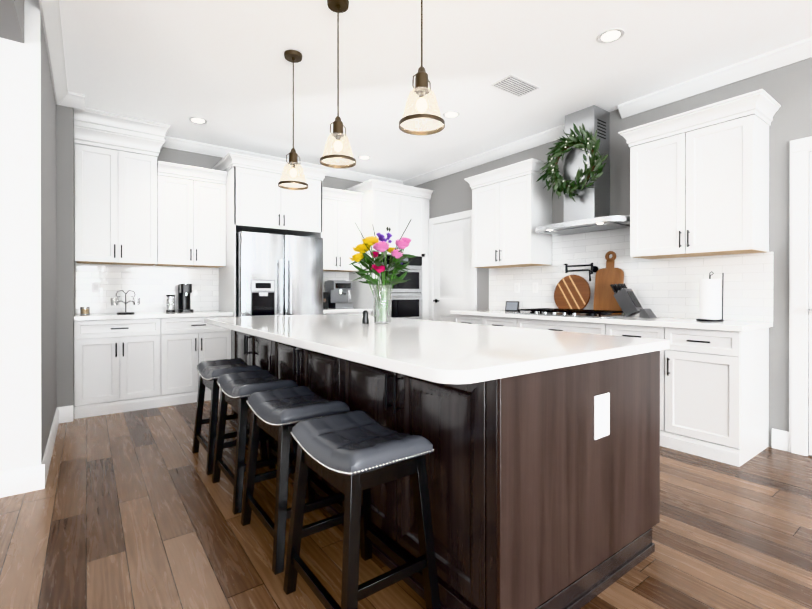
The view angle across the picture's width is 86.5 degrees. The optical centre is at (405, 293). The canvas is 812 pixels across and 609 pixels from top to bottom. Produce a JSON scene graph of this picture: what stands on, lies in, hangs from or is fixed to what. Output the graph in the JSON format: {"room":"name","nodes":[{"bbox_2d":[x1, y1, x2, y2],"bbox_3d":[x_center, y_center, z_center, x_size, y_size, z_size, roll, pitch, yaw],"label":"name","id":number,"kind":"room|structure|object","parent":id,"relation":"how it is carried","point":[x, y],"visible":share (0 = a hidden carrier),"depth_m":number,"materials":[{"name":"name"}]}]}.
{"room":"kitchen","nodes":[
{"label":"kitchen","id":0,"kind":"room"},
{"bbox_2d":[0,0,56,471],"bbox_3d":[-4.693,-0.304,2.006,4.730,2.880,2.251,0,0,-36],"label":"wall pillar","id":1,"kind":"structure","parent":0,"point":[28,391],"depth_m":2.47,"materials":[{"name":"grey paint"}]},
{"bbox_2d":[0,464,44,497],"bbox_3d":[-3.960,1.068,1.141,4.616,0.140,0.016,0,0,-36],"label":"baseboard","id":2,"kind":"structure","parent":1,"relation":"attached to","point":[21,480],"depth_m":2.45,"materials":[{"name":"white wood"}]},
{"bbox_2d":[56,105,74,406],"bbox_3d":[-3.209,-0.310,4.068,0.127,2.880,0.699,0,0,-36],"label":"wall","id":3,"kind":"structure","parent":0,"point":[65,258],"depth_m":3.79,"materials":[{"name":"grey paint"}]},
{"bbox_2d":[42,408,58,484],"bbox_3d":[-2.578,1.063,3.140,0.016,0.140,1.550,0,0,-36],"label":"baseboard","id":4,"kind":"structure","parent":3,"relation":"attached to","point":[46,460],"depth_m":2.98,"materials":[{"name":"white wood"}]},
{"bbox_2d":[39,0,67,104],"bbox_3d":[-0.246,-1.687,0.037,0.085,0.105,9.300,0,0,-36],"label":"crown molding","id":5,"kind":"structure","parent":3,"relation":"attached to","point":[51,19],"depth_m":2.91,"materials":[{"name":"white wood"}]},
{"bbox_2d":[57,405,73,422],"bbox_3d":[-2.992,1.061,3.787,0.117,0.140,0.016,0,0,-36],"label":"baseboard","id":6,"kind":"structure","parent":3,"relation":"attached to","point":[66,413],"depth_m":3.79,"materials":[{"name":"white wood"}]},
{"bbox_2d":[58,92,84,109],"bbox_3d":[-2.938,-1.696,3.777,0.202,0.105,0.085,0,0,-36],"label":"crown molding","id":7,"kind":"structure","parent":3,"relation":"attached to","point":[73,100],"depth_m":3.79,"materials":[{"name":"white wood"}]},
{"bbox_2d":[157,147,362,189],"bbox_3d":[-3.635,-0.310,4.251,9.100,2.880,0.100,0,0,-36],"label":"wall","id":8,"kind":"structure","parent":0,"point":[170,155],"depth_m":5.08,"materials":[{"name":"grey paint"}]},
{"bbox_2d":[74,108,169,265],"bbox_3d":[-2.905,-1.028,4.434,0.793,1.441,0.465,0,0,-36],"label":"upper cabinet","id":9,"kind":"object","parent":8,"relation":"attached to","point":[115,177],"visible":0.98,"depth_m":4.28,"materials":[{"name":"white wood"}]},
{"bbox_2d":[75,263,218,313],"bbox_3d":[-2.811,-0.054,4.794,1.370,0.515,0.008,0,0,-36],"label":"backsplash","id":10,"kind":"structure","parent":8,"relation":"attached to","point":[152,287],"depth_m":4.73,"materials":[{"name":"tile"}]},
{"bbox_2d":[92,282,99,292],"bbox_3d":[-3.220,-0.061,4.481,0.070,0.114,0.008,0,0,-36],"label":"electrical outlet","id":11,"kind":"object","parent":10,"relation":"attached to","point":[95,287],"visible":1,"depth_m":4.48,"materials":[{"name":"white plastic"}]},
{"bbox_2d":[154,161,226,267],"bbox_3d":[-2.409,-0.840,4.827,0.678,1.063,0.425,0,0,-36],"label":"upper cabinet","id":12,"kind":"object","parent":8,"relation":"attached to","point":[191,216],"visible":0.92,"depth_m":4.69,"materials":[{"name":"white wood"}]},
{"bbox_2d":[163,136,403,184],"bbox_3d":[-1.718,-1.701,5.549,4.270,0.105,0.085,0,0,-36],"label":"crown molding","id":13,"kind":"structure","parent":8,"relation":"attached to","point":[194,146],"depth_m":5.31,"materials":[{"name":"white wood"}]},
{"bbox_2d":[323,271,348,301],"bbox_3d":[-1.126,-0.057,6.039,0.738,0.515,0.008,0,0,-36],"label":"backsplash","id":14,"kind":"structure","parent":8,"relation":"attached to","point":[330,275],"depth_m":6.12,"materials":[{"name":"tile"}]},
{"bbox_2d":[322,187,363,271],"bbox_3d":[-1.001,-0.843,5.867,0.736,1.063,0.425,0,0,-36],"label":"upper cabinet","id":15,"kind":"object","parent":8,"relation":"attached to","point":[341,217],"visible":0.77,"depth_m":5.78,"materials":[{"name":"white wood"}]},
{"bbox_2d":[0,399,811,608],"bbox_3d":[-0.663,1.190,0.234,9.100,0.100,10.100,0,0,-36],"label":"floor","id":16,"kind":"structure","parent":0,"point":[129,510],"depth_m":2.02,"materials":[{"name":"brown wood"}]},
{"bbox_2d":[74,318,161,418],"bbox_3d":[-2.903,0.687,4.344,0.685,0.884,0.620,0,0,-36],"label":"base cabinet","id":17,"kind":"object","parent":16,"relation":"on","point":[123,365],"depth_m":4.08,"materials":[{"name":"white wood"}]},
{"bbox_2d":[74,310,232,320],"bbox_3d":[-2.618,0.224,4.530,1.367,0.039,0.653,0,0,-36],"label":"countertop","id":18,"kind":"structure","parent":17,"relation":"on","point":[116,316],"depth_m":4.28,"materials":[{"name":"white stone"}]},
{"bbox_2d":[80,307,89,314],"bbox_3d":[-3.121,0.167,4.197,0.076,0.075,0.076,0,0,-36],"label":"candle jar","id":19,"kind":"object","parent":18,"relation":"on","point":[83,311],"visible":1,"depth_m":4.17,"materials":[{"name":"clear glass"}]},
{"bbox_2d":[110,290,139,313],"bbox_3d":[-2.838,0.085,4.368,0.150,0.238,0.262,0,0,44],"label":"mug tree","id":20,"kind":"object","parent":18,"relation":"on","point":[117,303],"visible":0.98,"depth_m":4.35,"materials":[{"name":"black metal"}]},
{"bbox_2d":[166,283,192,311],"bbox_3d":[-2.522,0.044,4.798,0.250,0.318,0.260,0,0,-36],"label":"machine","id":21,"kind":"object","parent":18,"relation":"on","point":[184,290],"visible":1,"depth_m":4.79,"materials":[{"name":"black plastic"}]},
{"bbox_2d":[162,316,231,406],"bbox_3d":[-2.352,0.686,4.752,0.685,0.884,0.620,0,0,-36],"label":"base cabinet","id":22,"kind":"object","parent":16,"relation":"on","point":[187,342],"depth_m":4.44,"materials":[{"name":"white wood"}]},
{"bbox_2d":[192,358,267,474],"bbox_3d":[-1.230,0.808,2.997,0.381,0.650,0.489,0,0,-37],"label":"stool","id":23,"kind":"object","parent":16,"relation":"on","point":[210,372],"visible":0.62,"depth_m":2.90,"materials":[{"name":"black wood"}]},
{"bbox_2d":[212,369,297,514],"bbox_3d":[-0.874,0.809,2.520,0.381,0.650,0.489,0,0,-37],"label":"stool","id":24,"kind":"object","parent":16,"relation":"on","point":[238,390],"visible":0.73,"depth_m":2.42,"materials":[{"name":"black wood"}]},
{"bbox_2d":[213,152,329,316],"bbox_3d":[-1.621,-0.185,5.212,1.170,2.625,0.745,0,0,-36],"label":"surround","id":25,"kind":"object","parent":16,"relation":"on","point":[258,200],"visible":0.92,"depth_m":4.90,"materials":[{"name":"white wood"}]},
{"bbox_2d":[236,231,322,316],"bbox_3d":[-1.583,0.233,5.156,0.965,1.790,0.842,0,0,-36],"label":"refrigerator","id":26,"kind":"object","parent":16,"relation":"on","point":[277,274],"visible":0.54,"depth_m":4.81,"materials":[{"name":"silver metal"}]},
{"bbox_2d":[241,385,349,574],"bbox_3d":[-0.520,0.810,2.048,0.381,0.650,0.489,0,0,-36],"label":"stool","id":27,"kind":"object","parent":16,"relation":"on","point":[279,414],"visible":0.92,"depth_m":1.93,"materials":[{"name":"black wood"}]},
{"bbox_2d":[323,312,370,315],"bbox_3d":[-0.933,0.684,5.779,0.738,0.885,0.654,0,0,-36],"label":"base cabinet","id":28,"kind":"object","parent":16,"relation":"on","point":[361,313],"depth_m":5.61,"materials":[{"name":"white wood"}]},
{"bbox_2d":[323,308,371,312],"bbox_3d":[-0.932,0.221,5.777,0.730,0.039,0.653,0,0,-36],"label":"countertop","id":29,"kind":"structure","parent":28,"relation":"on","point":[333,310],"depth_m":5.53,"materials":[{"name":"white stone"}]},
{"bbox_2d":[323,280,352,308],"bbox_3d":[-0.972,0.009,5.868,0.495,0.382,0.382,0,0,-36],"label":"espresso machine","id":30,"kind":"object","parent":29,"relation":"on","point":[335,294],"visible":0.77,"depth_m":5.86,"materials":[{"name":"silver metal"}]},
{"bbox_2d":[283,410,440,608],"bbox_3d":[-0.173,0.811,1.571,0.381,0.650,0.489,0,0,-37],"label":"stool","id":31,"kind":"object","parent":16,"relation":"on","point":[354,456],"visible":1,"depth_m":1.48,"materials":[{"name":"black leather"}]},
{"bbox_2d":[345,179,432,319],"bbox_3d":[-0.238,-0.188,6.246,1.055,2.625,0.726,0,0,-36],"label":"tall cabinet","id":32,"kind":"object","parent":16,"relation":"on","point":[395,208],"visible":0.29,"depth_m":6.03,"materials":[{"name":"white wood"}]},
{"bbox_2d":[230,330,659,608],"bbox_3d":[-0.201,0.691,2.848,1.108,0.885,3.070,0,0,-36],"label":"kitchen island","id":33,"kind":"object","parent":16,"relation":"on","point":[544,489],"visible":0.67,"depth_m":1.55,"materials":[{"name":"brown wood"}]},
{"bbox_2d":[204,313,668,383],"bbox_3d":[-0.266,0.228,2.807,1.340,0.039,3.120,0,0,-36],"label":"island countertop","id":34,"kind":"structure","parent":33,"relation":"on","point":[441,352],"depth_m":1.82,"materials":[{"name":"white stone"}]},
{"bbox_2d":[362,310,368,323],"bbox_3d":[-0.279,0.161,2.971,0.048,0.092,0.047,0,0,-36],"label":"pepper grinder","id":35,"kind":"object","parent":34,"relation":"on","point":[365,319],"visible":1,"depth_m":2.95,"materials":[{"name":"black plastic"}]},
{"bbox_2d":[349,219,416,323],"bbox_3d":[-0.172,-0.154,2.998,0.474,0.721,0.465,0,0,-36],"label":"flower vase","id":36,"kind":"object","parent":34,"relation":"on","point":[363,258],"visible":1,"depth_m":2.96,"materials":[{"name":"clear glass"}]},
{"bbox_2d":[454,315,517,327],"bbox_3d":[1.078,0.686,4.839,0.620,0.884,0.920,0,0,-36],"label":"base cabinet","id":37,"kind":"object","parent":16,"relation":"on","point":[482,320],"depth_m":4.61,"materials":[{"name":"white wood"}]},
{"bbox_2d":[518,318,605,334],"bbox_3d":[1.622,0.688,4.103,0.620,0.884,0.910,0,0,-36],"label":"base cabinet","id":38,"kind":"object","parent":16,"relation":"on","point":[567,326],"depth_m":3.86,"materials":[{"name":"white wood"}]},
{"bbox_2d":[606,324,768,466],"bbox_3d":[2.163,0.690,3.372,0.620,0.884,0.910,0,0,-36],"label":"base cabinet","id":39,"kind":"object","parent":16,"relation":"on","point":[714,394],"depth_m":3.01,"materials":[{"name":"white wood"}]},
{"bbox_2d":[450,310,772,331],"bbox_3d":[1.605,0.225,4.093,0.653,0.039,2.785,0,0,-36],"label":"countertop","id":40,"kind":"structure","parent":39,"relation":"on","point":[724,325],"depth_m":3.35,"materials":[{"name":"white stone"}]},
{"bbox_2d":[505,301,518,310],"bbox_3d":[1.218,0.146,4.935,0.160,0.116,0.058,0,0,42],"label":"photo frame","id":41,"kind":"object","parent":40,"relation":"on","point":[512,306],"visible":0.98,"depth_m":4.92,"materials":[{"name":"black plastic"}]},
{"bbox_2d":[554,275,590,308],"bbox_3d":[1.694,0.006,4.410,0.085,0.398,0.400,0,0,-36],"label":"round cutting board","id":42,"kind":"object","parent":40,"relation":"on","point":[572,291],"visible":0.83,"depth_m":4.39,"materials":[{"name":"brown wood"}]},
{"bbox_2d":[515,308,630,317],"bbox_3d":[1.555,0.180,4.083,0.500,0.048,0.920,0,0,-36],"label":"cooktop","id":43,"kind":"object","parent":40,"relation":"in","point":[577,313],"visible":0.98,"depth_m":3.96,"materials":[{"name":"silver metal"}]},
{"bbox_2d":[593,251,623,314],"bbox_3d":[1.937,-0.101,4.117,0.097,0.612,0.270,0,0,-36],"label":"paddle cutting board","id":44,"kind":"object","parent":40,"relation":"on","point":[605,279],"visible":0.79,"depth_m":4.12,"materials":[{"name":"brown wood"}]},
{"bbox_2d":[610,283,656,317],"bbox_3d":[1.979,0.057,3.770,0.120,0.294,0.352,0,0,-36],"label":"knife block","id":45,"kind":"object","parent":40,"relation":"on","point":[627,300],"visible":1,"depth_m":3.76,"materials":[{"name":"silver metal"}]},
{"bbox_2d":[696,271,723,321],"bbox_3d":[2.301,0.019,3.267,0.170,0.375,0.170,0,0,44],"label":"paper towel holder","id":46,"kind":"object","parent":40,"relation":"on","point":[709,299],"visible":1,"depth_m":3.21,"materials":[{"name":"white paper"}]},
{"bbox_2d":[59,0,811,180],"bbox_3d":[-0.663,-1.790,0.226,9.100,0.100,10.100,0,0,-36],"label":"ceiling","id":47,"kind":"structure","parent":0,"point":[224,68],"depth_m":3.26,"materials":[{"name":"white paint"}]},
{"bbox_2d":[0,0,23,42],"bbox_3d":[-1.749,-1.575,-2.039,4.660,0.320,7.747,0,0,-36],"label":"soffit beam","id":48,"kind":"structure","parent":47,"relation":"attached to","point":[12,20],"depth_m":2.29,"materials":[{"name":"grey paint"}]},
{"bbox_2d":[188,117,207,123],"bbox_3d":[-2.102,-1.747,4.361,0.176,0.005,0.176,0,0,-36],"label":"recessed light","id":49,"kind":"object","parent":47,"relation":"in","point":[197,120],"visible":1,"depth_m":4.36,"materials":[{"name":"white"}]},
{"bbox_2d":[278,50,307,189],"bbox_3d":[-0.824,-1.264,3.155,0.217,0.965,0.217,0,0,-36],"label":"pendant light","id":50,"kind":"object","parent":47,"relation":"hanging from","point":[293,56],"visible":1,"depth_m":3.14,"materials":[{"name":"clear glass"}]},
{"bbox_2d":[320,0,355,167],"bbox_3d":[-0.406,-1.262,2.581,0.217,0.965,0.217,0,0,-36],"label":"pendant light","id":51,"kind":"object","parent":47,"relation":"hanging from","point":[339,6],"visible":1,"depth_m":2.57,"materials":[{"name":"clear glass"}]},
{"bbox_2d":[358,155,370,159],"bbox_3d":[-0.535,-1.750,5.556,0.176,0.005,0.176,0,0,-36],"label":"recessed light","id":52,"kind":"object","parent":47,"relation":"in","point":[363,157],"visible":0.98,"depth_m":5.55,"materials":[{"name":"white plastic"}]},
{"bbox_2d":[399,0,444,134],"bbox_3d":[0.074,-1.261,2.015,0.217,0.965,0.217,0,0,-36],"label":"pendant light","id":53,"kind":"object","parent":47,"relation":"hanging from","point":[421,89],"visible":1,"depth_m":2.00,"materials":[{"name":"clear glass"}]},
{"bbox_2d":[442,111,459,118],"bbox_3d":[0.443,-1.746,4.215,0.176,0.005,0.176,0,0,-36],"label":"recessed light","id":54,"kind":"object","parent":47,"relation":"in","point":[451,114],"visible":1,"depth_m":4.21,"materials":[{"name":"white"}]},
{"bbox_2d":[490,74,539,96],"bbox_3d":[0.921,-1.743,3.635,0.380,0.009,0.220,0,0,-36],"label":"ceiling vent","id":55,"kind":"object","parent":47,"relation":"in","point":[514,85],"visible":1,"depth_m":3.62,"materials":[{"name":"white metal"}]},
{"bbox_2d":[597,28,624,43],"bbox_3d":[1.386,-1.743,2.922,0.176,0.005,0.176,0,0,-36],"label":"recessed light","id":56,"kind":"object","parent":47,"relation":"in","point":[611,35],"visible":1,"depth_m":2.92,"materials":[{"name":"white plastic"}]},
{"bbox_2d":[414,57,811,455],"bbox_3d":[2.986,-0.307,2.864,0.100,2.880,10.000,0,0,-36],"label":"wall","id":57,"kind":"structure","parent":0,"point":[788,88],"depth_m":3.18,"materials":[{"name":"grey paint"}]},
{"bbox_2d":[429,210,476,321],"bbox_3d":[0.606,0.016,5.944,0.066,2.220,0.960,0,0,-36],"label":"door","id":58,"kind":"structure","parent":57,"relation":"attached to","point":[452,279],"depth_m":5.95,"materials":[{"name":"white wood"}]},
{"bbox_2d":[403,124,564,186],"bbox_3d":[0.849,-1.701,5.596,0.085,0.105,3.060,0,0,-36],"label":"crown molding","id":59,"kind":"structure","parent":57,"relation":"attached to","point":[541,138],"depth_m":5.29,"materials":[{"name":"white wood"}]},
{"bbox_2d":[464,158,551,267],"bbox_3d":[1.159,-0.840,4.889,0.425,1.063,0.980,0,0,-36],"label":"upper cabinet","id":60,"kind":"object","parent":57,"relation":"attached to","point":[511,207],"visible":0.96,"depth_m":4.67,"materials":[{"name":"white wood"}]},
{"bbox_2d":[536,105,629,235],"bbox_3d":[1.700,-1.178,4.094,0.500,1.140,0.910,0,0,-36],"label":"range hood","id":61,"kind":"object","parent":57,"relation":"attached to","point":[588,210],"visible":0.73,"depth_m":4.09,"materials":[{"name":"silver metal"}]},
{"bbox_2d":[536,123,607,201],"bbox_3d":[1.530,-1.226,4.061,0.179,0.744,0.702,0,0,-36],"label":"wreath","id":62,"kind":"object","parent":61,"relation":"hanging from","point":[582,140],"visible":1,"depth_m":4.03,"materials":[{"name":"green plant"}]},
{"bbox_2d":[552,215,643,264],"bbox_3d":[1.881,-0.520,4.267,0.008,0.420,1.000,0,0,-36],"label":"backsplash","id":63,"kind":"structure","parent":57,"relation":"attached to","point":[594,246],"depth_m":4.30,"materials":[{"name":"tile"}]},
{"bbox_2d":[489,252,772,321],"bbox_3d":[1.868,-0.053,4.286,0.008,0.515,2.785,0,0,-36],"label":"backsplash","id":64,"kind":"structure","parent":57,"relation":"attached to","point":[665,287],"depth_m":3.71,"materials":[{"name":"tile"}]},
{"bbox_2d":[514,283,519,292],"bbox_3d":[1.298,-0.067,5.043,0.008,0.114,0.070,0,0,-36],"label":"electrical outlet","id":65,"kind":"object","parent":64,"relation":"attached to","point":[516,287],"visible":1,"depth_m":5.04,"materials":[{"name":"white plastic"}]},
{"bbox_2d":[533,282,537,292],"bbox_3d":[1.449,-0.067,4.838,0.008,0.114,0.070,0,0,-36],"label":"electrical outlet","id":66,"kind":"object","parent":64,"relation":"attached to","point":[535,287],"visible":1,"depth_m":4.83,"materials":[{"name":"white plastic"}]},
{"bbox_2d":[564,263,597,280],"bbox_3d":[1.748,-0.213,4.342,0.113,0.186,0.332,0,0,-36],"label":"pot filler","id":67,"kind":"object","parent":64,"relation":"attached to","point":[594,268],"visible":1,"depth_m":4.26,"materials":[{"name":"black metal"}]},
{"bbox_2d":[618,89,780,258],"bbox_3d":[2.262,-0.837,3.397,0.425,1.063,0.970,0,0,-36],"label":"upper cabinet","id":68,"kind":"object","parent":57,"relation":"attached to","point":[699,181],"visible":1,"depth_m":3.21,"materials":[{"name":"white wood"}]},
{"bbox_2d":[618,37,811,118],"bbox_3d":[3.942,-1.690,1.411,0.085,0.105,6.530,0,0,-36],"label":"crown molding","id":69,"kind":"structure","parent":57,"relation":"attached to","point":[801,50],"depth_m":3.37,"materials":[{"name":"white wood"}]},
{"bbox_2d":[772,428,788,451],"bbox_3d":[2.719,1.063,3.131,0.016,0.140,0.100,0,0,-36],"label":"baseboard","id":70,"kind":"structure","parent":57,"relation":"attached to","point":[780,439],"depth_m":3.12,"materials":[{"name":"white wood"}]},
{"bbox_2d":[789,136,811,455],"bbox_3d":[3.005,0.024,2.681,0.085,2.220,0.960,0,0,-36],"label":"door frame","id":71,"kind":"structure","parent":57,"relation":"attached to","point":[800,352],"depth_m":3.03,"materials":[{"name":"white wood"}]}
]}

